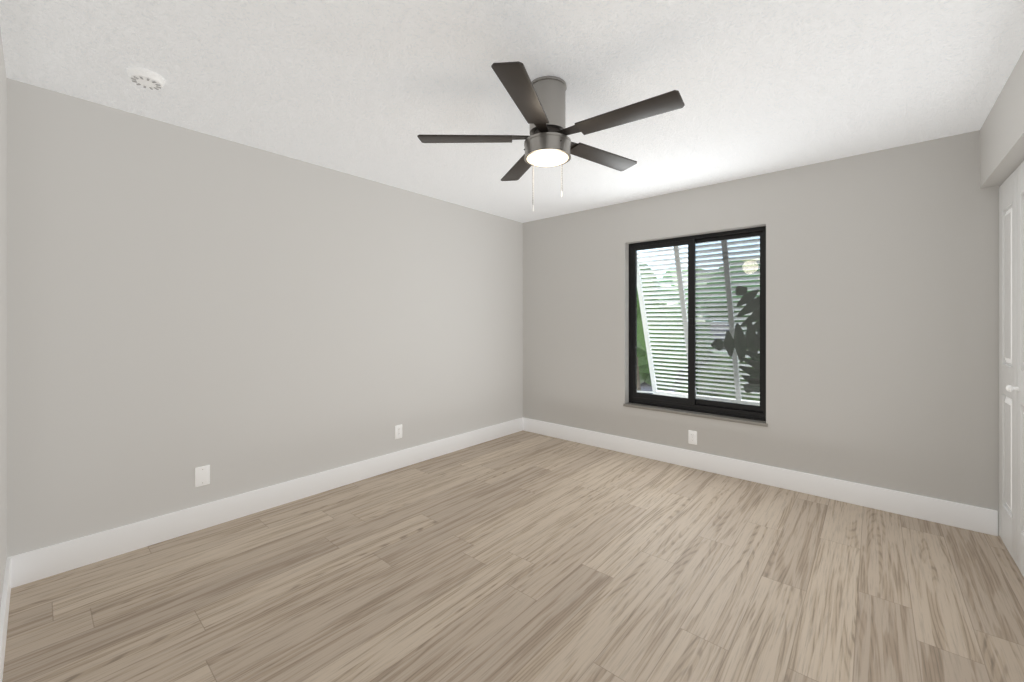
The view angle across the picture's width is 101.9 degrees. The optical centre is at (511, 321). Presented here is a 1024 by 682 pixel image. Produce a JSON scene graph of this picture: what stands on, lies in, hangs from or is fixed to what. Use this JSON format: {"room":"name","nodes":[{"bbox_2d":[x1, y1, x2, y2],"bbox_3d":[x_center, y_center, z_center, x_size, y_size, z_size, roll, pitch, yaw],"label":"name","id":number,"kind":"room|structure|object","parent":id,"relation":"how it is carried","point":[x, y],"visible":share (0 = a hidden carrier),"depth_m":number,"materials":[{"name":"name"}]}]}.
{"room":"empty bedroom","nodes":[
{"label":"empty bedroom","id":0,"kind":"room"},
{"bbox_2d":[0,27,6,606],"bbox_3d":[-1.121,0.055,0.723,3.604,2.440,0.200,0,0,41],"label":"wall","id":1,"kind":"structure","parent":0,"point":[3,317],"depth_m":1.79,"materials":[{"name":"grey paint"}]},
{"bbox_2d":[0,558,10,681],"bbox_3d":[-1.050,1.200,0.803,3.576,0.150,0.014,0,0,41],"label":"baseboard","id":2,"kind":"structure","parent":1,"relation":"attached to","point":[5,604],"depth_m":1.66,"materials":[{"name":"white wood"}]},
{"bbox_2d":[7,78,522,556],"bbox_3d":[-1.218,0.055,3.504,0.200,2.440,4.262,0,0,41],"label":"wall","id":3,"kind":"structure","parent":0,"point":[184,303],"depth_m":2.60,"materials":[{"name":"grey paint"}]},
{"bbox_2d":[195,465,209,486],"bbox_3d":[-1.906,0.950,2.558,0.007,0.118,0.074,0,0,41],"label":"electrical outlet plate","id":4,"kind":"object","parent":3,"relation":"attached to","point":[202,475],"visible":1,"depth_m":2.56,"materials":[{"name":"white plastic"}]},
{"bbox_2d":[7,417,522,587],"bbox_3d":[-1.138,1.200,3.433,0.014,0.150,3.862,0,0,41],"label":"baseboard","id":5,"kind":"structure","parent":3,"relation":"attached to","point":[38,564],"depth_m":2.60,"materials":[{"name":"white wood"}]},
{"bbox_2d":[395,424,401,438],"bbox_3d":[-0.986,0.957,3.612,0.008,0.117,0.072,0,0,41],"label":"electrical outlet","id":6,"kind":"object","parent":3,"relation":"attached to","point":[398,431],"visible":1,"depth_m":3.61,"materials":[{"name":"white plastic"}]},
{"bbox_2d":[0,0,1023,222],"bbox_3d":[0.516,-1.225,1.990,4.804,0.120,4.262,0,0,41],"label":"ceiling","id":7,"kind":"structure","parent":0,"point":[369,89],"depth_m":1.97,"materials":[{"name":"white paint"}]},
{"bbox_2d":[126,67,165,89],"bbox_3d":[-1.731,-1.146,1.967,0.140,0.037,0.140,0,0,41],"label":"smoke detector","id":8,"kind":"object","parent":7,"relation":"attached to","point":[145,78],"visible":1,"depth_m":1.94,"materials":[{"name":"white plastic"}]},
{"bbox_2d":[417,61,684,211],"bbox_3d":[0.210,-0.856,2.047,1.205,0.616,1.232,0,0,41],"label":"ceiling fan","id":9,"kind":"object","parent":7,"relation":"hanging from","point":[540,102],"visible":1,"depth_m":1.97,"materials":[{"name":"silver metal"}]},
{"bbox_2d":[2,430,1023,681],"bbox_3d":[0.516,1.335,1.990,4.804,0.120,4.262,0,0,41],"label":"floor","id":10,"kind":"structure","parent":0,"point":[524,556],"depth_m":1.97,"materials":[{"name":"brown wood"}]},
{"bbox_2d":[523,130,999,535],"bbox_3d":[1.927,0.055,3.454,4.604,2.440,0.200,0,0,41],"label":"wall","id":11,"kind":"structure","parent":0,"point":[882,318],"depth_m":2.97,"materials":[{"name":"grey paint"}]},
{"bbox_2d":[688,430,696,444],"bbox_3d":[1.576,1.009,3.623,0.072,0.117,0.008,0,0,41],"label":"electrical outlet","id":12,"kind":"object","parent":11,"relation":"attached to","point":[692,437],"visible":1,"depth_m":3.62,"materials":[{"name":"white plastic"}]},
{"bbox_2d":[623,403,767,426],"bbox_3d":[1.571,0.810,3.681,1.214,0.024,0.097,0,0,41],"label":"window sill","id":13,"kind":"structure","parent":11,"relation":"attached to","point":[709,416],"depth_m":3.60,"materials":[{"name":"stone"}]},
{"bbox_2d":[629,226,765,420],"bbox_3d":[1.625,0.014,3.743,1.190,1.568,0.081,0,0,41],"label":"window","id":14,"kind":"structure","parent":11,"relation":"in","point":[691,402],"depth_m":3.66,"materials":[{"name":"black"}]},
{"bbox_2d":[637,236,759,405],"bbox_3d":[1.910,-0.041,4.070,1.350,1.747,0.664,0,0,41],"label":"window shutter","id":15,"kind":"object","parent":14,"relation":"attached to","point":[648,331],"depth_m":4.20,"materials":[{"name":"white plastic"}]},
{"bbox_2d":[523,418,997,535],"bbox_3d":[1.511,1.200,3.675,3.660,0.150,0.014,0,0,41],"label":"baseboard","id":16,"kind":"structure","parent":11,"relation":"attached to","point":[969,517],"depth_m":3.11,"materials":[{"name":"white wood"}]},
{"bbox_2d":[980,51,1023,187],"bbox_3d":[1.552,0.055,0.953,0.120,2.440,4.062,0,0,41],"label":"wall","id":17,"kind":"structure","parent":0,"point":[1002,144],"depth_m":2.08,"materials":[{"name":"grey paint"}]},
{"bbox_2d":[999,161,1023,576],"bbox_3d":[2.365,0.235,1.869,0.077,2.065,1.598,0,0,41],"label":"closet door","id":18,"kind":"structure","parent":17,"relation":"in","point":[1011,361],"depth_m":2.23,"materials":[{"name":"white wood"}]},
{"label":"outside","id":19,"kind":"structure","parent":0,"visible":0},
{"bbox_2d":[640,382,673,393],"bbox_3d":[21.935,1.463,29.884,80.000,0.125,65.938,0,0,41],"label":"ground","id":20,"kind":"structure","parent":19,"point":[645,386],"depth_m":8.91,"materials":[{"name":"grey concrete"}]},
{"bbox_2d":[637,264,759,400],"bbox_3d":[2.806,0.410,5.998,3.530,2.632,3.210,0,0,41],"label":"bush","id":21,"kind":"object","parent":20,"relation":"on","point":[642,353],"depth_m":5.82,"materials":[{"name":"green plant"}]},
{"bbox_2d":[660,259,759,326],"bbox_3d":[8.716,-0.511,18.049,28.130,4.490,4.181,0,0,41],"label":"hedge","id":22,"kind":"object","parent":20,"relation":"on","point":[717,288],"depth_m":16.75,"materials":[{"name":"green plant"}]},
{"bbox_2d":[710,321,746,347],"bbox_3d":[4.050,0.700,9.085,4.200,1.410,1.830,0,0,37],"label":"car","id":23,"kind":"object","parent":20,"relation":"on","point":[721,330],"depth_m":8.14,"materials":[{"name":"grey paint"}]},
{"bbox_2d":[711,286,759,392],"bbox_3d":[2.784,0.412,3.817,1.494,2.026,1.291,0,0,41],"label":"philodendron","id":24,"kind":"object","parent":20,"relation":"on","point":[748,330],"depth_m":3.68,"materials":[{"name":"green plant"}]}
]}

